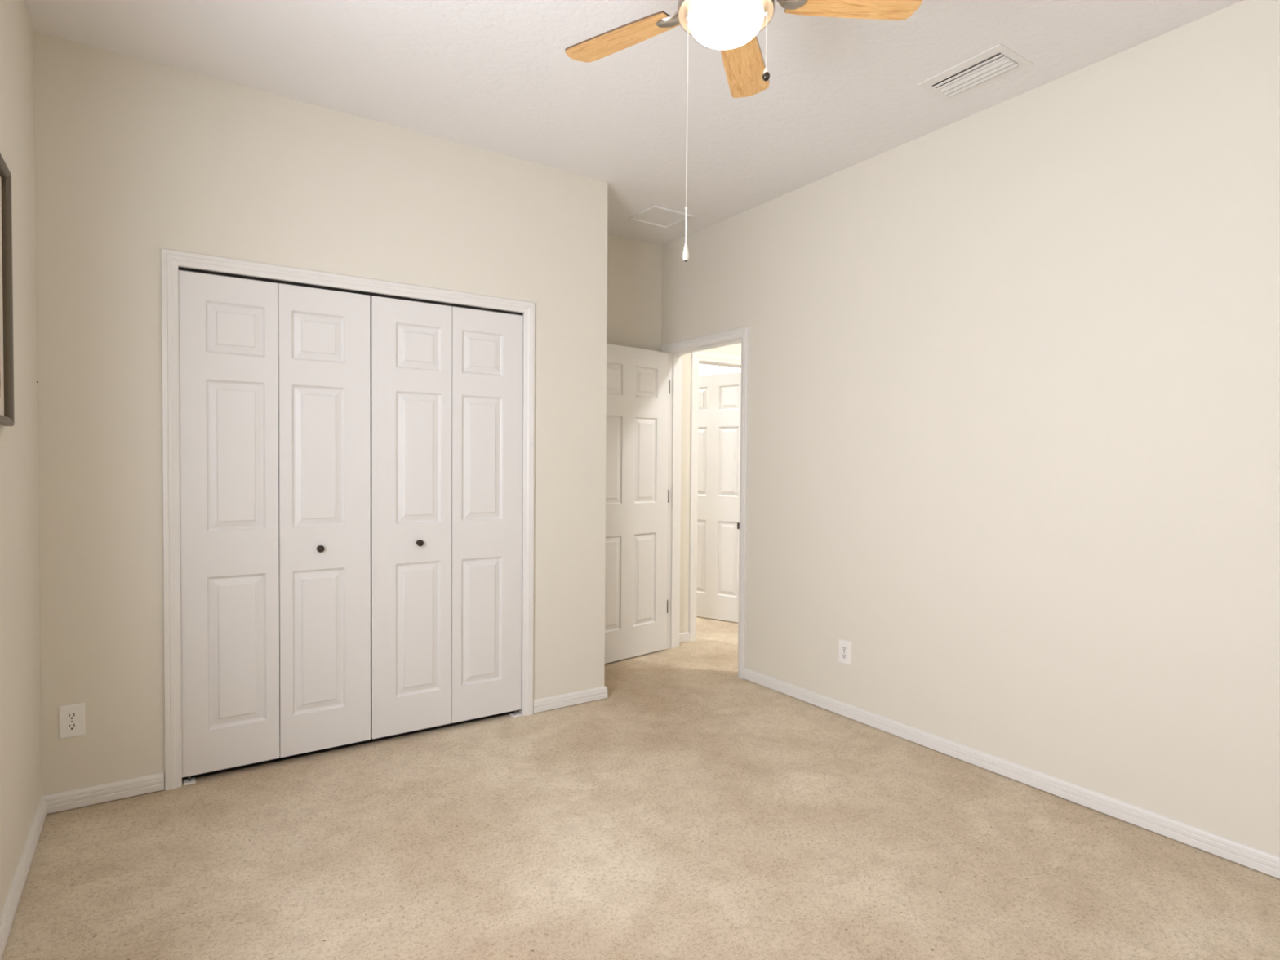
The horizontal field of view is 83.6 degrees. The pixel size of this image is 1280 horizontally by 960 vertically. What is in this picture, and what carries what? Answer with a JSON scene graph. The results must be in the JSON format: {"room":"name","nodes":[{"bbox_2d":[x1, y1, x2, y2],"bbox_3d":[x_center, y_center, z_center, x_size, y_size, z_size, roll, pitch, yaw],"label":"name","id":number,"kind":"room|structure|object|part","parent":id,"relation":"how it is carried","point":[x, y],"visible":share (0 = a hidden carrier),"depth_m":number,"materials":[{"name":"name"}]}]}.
{"room":"empty bedroom","nodes":[
{"label":"empty bedroom","id":0,"kind":"room"},
{"bbox_2d":[0,0,41,917],"bbox_3d":[-1.377,-0.152,1.270,0.150,2.812,4.525,0,2,-34],"label":"wall","id":1,"kind":"structure","parent":0,"point":[20,730],"depth_m":2.23,"materials":[{"name":"beige paint"}]},
{"bbox_2d":[0,152,14,426],"bbox_3d":[-1.619,-0.495,1.782,0.025,0.703,0.500,0,2,-34],"label":"framed picture","id":2,"kind":"object","parent":1,"relation":"attached to","point":[6,356],"visible":1,"depth_m":1.97,"materials":[{"name":"black wood"}]},
{"bbox_2d":[0,352,0,397],"bbox_3d":[-1.625,-0.495,1.778,0.001,0.555,0.352,0,2,-34],"label":"print","id":3,"kind":"object","parent":2,"relation":"attached to","point":[0,353],"depth_m":1.93},
{"bbox_2d":[0,795,46,959],"bbox_3d":[-1.112,1.226,1.039,0.014,0.064,3.780,0,2,-34],"label":"baseboard","id":4,"kind":"structure","parent":1,"relation":"attached to","point":[11,906],"depth_m":2.13,"materials":[{"name":"white paint"}]},
{"bbox_2d":[33,31,608,795],"bbox_3d":[-1.383,-0.205,3.546,2.387,2.812,0.745,0,2,-34],"label":"wall","id":5,"kind":"structure","parent":0,"point":[135,158],"depth_m":2.79,"materials":[{"name":"beige paint"}]},
{"bbox_2d":[58,702,85,739],"bbox_3d":[-2.096,0.890,2.640,0.077,0.120,0.010,0,2,-34],"label":"wall outlet","id":6,"kind":"object","parent":5,"relation":"attached to","point":[72,717],"visible":1,"depth_m":2.64,"materials":[{"name":"white plastic"}]},
{"bbox_2d":[66,711,77,719],"bbox_3d":[-2.094,0.870,2.637,0.034,0.025,0.003,0,2,-34],"label":"receptacle","id":7,"kind":"object","parent":6,"relation":"attached to","point":[69,715],"depth_m":2.64,"materials":[{"name":"white plastic"}]},
{"bbox_2d":[66,722,78,730],"bbox_3d":[-2.095,0.909,2.638,0.034,0.025,0.003,0,2,-34],"label":"receptacle","id":8,"kind":"object","parent":6,"relation":"attached to","point":[69,726],"depth_m":2.64,"materials":[{"name":"white plastic"}]},
{"bbox_2d":[42,772,164,813],"bbox_3d":[-2.018,1.180,2.699,0.369,0.064,0.014,0,2,-34],"label":"baseboard","id":9,"kind":"structure","parent":5,"relation":"attached to","point":[67,800],"depth_m":2.69,"materials":[{"name":"white paint"}]},
{"bbox_2d":[177,270,370,777],"bbox_3d":[-1.517,0.179,3.026,0.722,2.005,0.072,0,2,-34],"label":"door","id":10,"kind":"structure","parent":5,"relation":"in","point":[274,380],"depth_m":3.00,"materials":[{"name":"white paint"}]},
{"bbox_3d":[-1.383,0.298,3.095,0.031,0.031,0.032,0,2,-34],"label":"knob","id":11,"kind":"part","parent":10,"relation":"part of","materials":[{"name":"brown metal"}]},
{"bbox_2d":[160,248,534,790],"bbox_3d":[-1.231,0.155,3.268,1.581,2.107,0.130,0,2,-34],"label":"door frame","id":12,"kind":"structure","parent":5,"relation":"attached to","point":[171,260],"depth_m":2.83,"materials":[{"name":"white paint"}]},
{"bbox_2d":[177,266,522,315],"bbox_3d":[-1.208,-0.834,3.222,1.467,0.012,0.023,0,2,-34],"label":"door track","id":13,"kind":"object","parent":5,"relation":"attached to","point":[277,282],"visible":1,"depth_m":3.13,"materials":[{"name":"black metal"}]},
{"bbox_2d":[369,295,523,738],"bbox_3d":[-0.906,0.174,3.438,0.736,2.005,0.072,0,2,-34],"label":"door","id":14,"kind":"structure","parent":5,"relation":"in","point":[446,382],"depth_m":3.42,"materials":[{"name":"white paint"}]},
{"bbox_3d":[-1.027,0.294,3.336,0.031,0.031,0.032,0,2,-34],"label":"knob","id":15,"kind":"part","parent":14,"relation":"part of","materials":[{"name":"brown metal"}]},
{"bbox_2d":[533,685,608,713],"bbox_3d":[-0.574,1.159,4.122,0.447,0.064,0.759,0,2,-34],"label":"baseboard","id":16,"kind":"structure","parent":5,"relation":"attached to","point":[545,704],"depth_m":3.80,"materials":[{"name":"white paint"}]},
{"bbox_2d":[24,0,1243,245],"bbox_3d":[0.108,-1.660,4.013,5.600,0.100,7.680,0,2,-34],"label":"ceiling","id":17,"kind":"structure","parent":0,"point":[499,77],"depth_m":2.75,"materials":[{"name":"white paint"}]},
{"bbox_2d":[627,205,693,229],"bbox_3d":[0.127,-1.614,4.403,0.296,0.010,0.280,0,2,-34],"label":"ceiling vent","id":18,"kind":"object","parent":17,"relation":"in","point":[654,215],"visible":1,"depth_m":4.40,"materials":[{"name":"white metal"}]},
{"bbox_3d":[0.127,-1.617,4.403,0.244,0.003,0.228,0,2,-34],"label":"panel","id":19,"kind":"part","parent":18,"relation":"part of","materials":[{"name":"white metal"}]},
{"bbox_2d":[564,0,923,262],"bbox_3d":[0.201,-1.067,1.844,0.970,0.983,0.992,0,2,-34],"label":"ceiling fan","id":20,"kind":"object","parent":17,"relation":"hanging from","point":[731,27],"visible":1,"depth_m":1.91,"materials":[{"name":"brown wood"}]},
{"bbox_3d":[-0.058,-1.269,2.057,0.353,0.026,0.122,1,2,34],"label":"blade","id":21,"kind":"part","parent":20,"relation":"part of","materials":[{"name":"brown wood"}]},
{"bbox_3d":[0.122,-0.667,1.889,0.003,0.092,0.003,0,2,-34],"label":"cord","id":22,"kind":"part","parent":20,"relation":"part of","materials":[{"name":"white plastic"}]},
{"bbox_3d":[0.124,-0.963,1.883,0.010,0.505,0.010,0,2,-34],"label":"pull chain","id":23,"kind":"part","parent":20,"relation":"part of","materials":[{"name":"white"}]},
{"bbox_3d":[0.223,-1.190,1.867,0.197,0.086,0.197,0,2,-34],"label":"lamp shade","id":24,"kind":"part","parent":20,"relation":"part of","materials":[{"name":"white glass"}]},
{"bbox_3d":[0.320,-1.269,2.192,0.122,0.026,0.353,1,1,16],"label":"blade","id":25,"kind":"part","parent":20,"relation":"part of","materials":[{"name":"brown wood"}]},
{"bbox_3d":[0.328,-1.139,1.856,0.010,0.149,0.010,0,2,-34],"label":"pull chain","id":26,"kind":"part","parent":20,"relation":"part of","materials":[{"name":"white metal"}]},
{"bbox_3d":[0.565,-1.260,1.875,0.353,0.026,0.122,0,1,-2],"label":"blade","id":27,"kind":"part","parent":20,"relation":"part of","materials":[{"name":"brown wood"}]},
{"bbox_2d":[917,43,1033,101],"bbox_3d":[1.293,-1.613,2.771,0.226,0.107,0.340,0,2,-34],"label":"ceiling vent","id":28,"kind":"object","parent":17,"relation":"in","point":[1011,62],"visible":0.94,"depth_m":2.76,"materials":[{"name":"white metal"}]},
{"bbox_2d":[1,616,1279,959],"bbox_3d":[0.085,1.249,4.080,5.600,0.104,7.680,0,2,-34],"label":"floor","id":29,"kind":"structure","parent":0,"point":[695,810],"depth_m":2.36,"materials":[{"name":"beige carpet"}]},
{"bbox_2d":[183,775,195,785],"bbox_3d":[-1.809,1.198,2.871,0.040,0.031,0.046,0,2,-34],"label":"pivot bracket","id":30,"kind":"object","parent":29,"relation":"on","point":[189,780],"visible":1,"depth_m":2.87,"materials":[{"name":"white metal"}]},
{"bbox_2d":[509,710,520,717],"bbox_3d":[-0.638,1.189,3.662,0.044,0.031,0.046,0,2,-34],"label":"pivot bracket","id":31,"kind":"object","parent":29,"relation":"on","point":[515,713],"visible":1,"depth_m":3.66,"materials":[{"name":"white metal"}]},
{"bbox_2d":[606,234,741,633],"bbox_3d":[-0.442,-0.224,4.710,5.550,2.812,0.132,0,2,-34],"label":"wall","id":32,"kind":"structure","parent":0,"point":[634,268],"depth_m":4.93,"materials":[{"name":"beige paint"}]},
{"bbox_2d":[604,343,670,663],"bbox_3d":[-0.085,0.154,4.702,0.744,2.042,0.167,-1,2,-43],"label":"door","id":33,"kind":"structure","parent":32,"relation":"in","point":[638,384],"depth_m":4.74,"materials":[{"name":"white paint"}]},
{"bbox_2d":[679,631,689,642],"bbox_3d":[0.296,1.141,5.173,0.149,0.064,0.014,0,2,-34],"label":"baseboard","id":34,"kind":"structure","parent":32,"relation":"attached to","point":[683,637],"depth_m":5.18,"materials":[{"name":"white paint"}]},
{"bbox_2d":[688,351,741,641],"bbox_3d":[0.676,0.117,5.471,0.826,2.113,0.138,0,2,-34],"label":"door frame","id":35,"kind":"structure","parent":32,"relation":"attached to","point":[698,356],"depth_m":5.21,"materials":[{"name":"white paint"}]},
{"bbox_2d":[696,372,741,622],"bbox_3d":[0.612,0.139,5.943,0.710,2.025,0.167,1,2,36],"label":"door","id":36,"kind":"structure","parent":32,"relation":"in","point":[719,394],"depth_m":5.90,"materials":[{"name":"white paint"}]},
{"bbox_2d":[698,364,741,375],"bbox_3d":[-0.236,-0.269,6.702,3.020,2.812,2.943,0,2,-34],"label":"wall","id":37,"kind":"structure","parent":0,"point":[704,369],"depth_m":7.64,"materials":[{"name":"white paint"}]},
{"bbox_2d":[661,0,1279,856],"bbox_3d":[1.461,-0.174,3.185,0.125,2.812,4.525,0,2,-34],"label":"wall","id":38,"kind":"structure","parent":0,"point":[1013,382],"depth_m":2.83,"materials":[{"name":"beige paint"}]},
{"bbox_2d":[661,326,748,679],"bbox_3d":[0.441,0.131,4.688,0.142,2.117,0.878,0,2,-34],"label":"door frame","id":39,"kind":"structure","parent":38,"relation":"attached to","point":[675,357],"depth_m":4.97,"materials":[{"name":"white paint"}]},
{"bbox_2d":[838,639,851,665],"bbox_3d":[1.054,0.887,3.682,0.010,0.120,0.077,0,2,-34],"label":"wall outlet","id":40,"kind":"object","parent":38,"relation":"attached to","point":[845,646],"visible":1,"depth_m":3.68,"materials":[{"name":"white plastic"}]},
{"bbox_2d":[841,653,847,658],"bbox_3d":[1.051,0.906,3.681,0.003,0.025,0.034,0,2,-34],"label":"receptacle","id":41,"kind":"object","parent":40,"relation":"attached to","point":[844,655],"depth_m":3.68,"materials":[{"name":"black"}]},
{"bbox_2d":[841,645,847,651],"bbox_3d":[1.051,0.867,3.680,0.003,0.025,0.034,0,2,-34],"label":"receptacle","id":42,"kind":"object","parent":40,"relation":"attached to","point":[844,648],"depth_m":3.68,"materials":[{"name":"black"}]},
{"bbox_2d":[742,667,1279,879],"bbox_3d":[1.643,1.207,2.808,0.014,0.064,3.631,0,2,-34],"label":"baseboard","id":43,"kind":"structure","parent":38,"relation":"attached to","point":[1267,863],"depth_m":2.82,"materials":[{"name":"white paint"}]}
]}

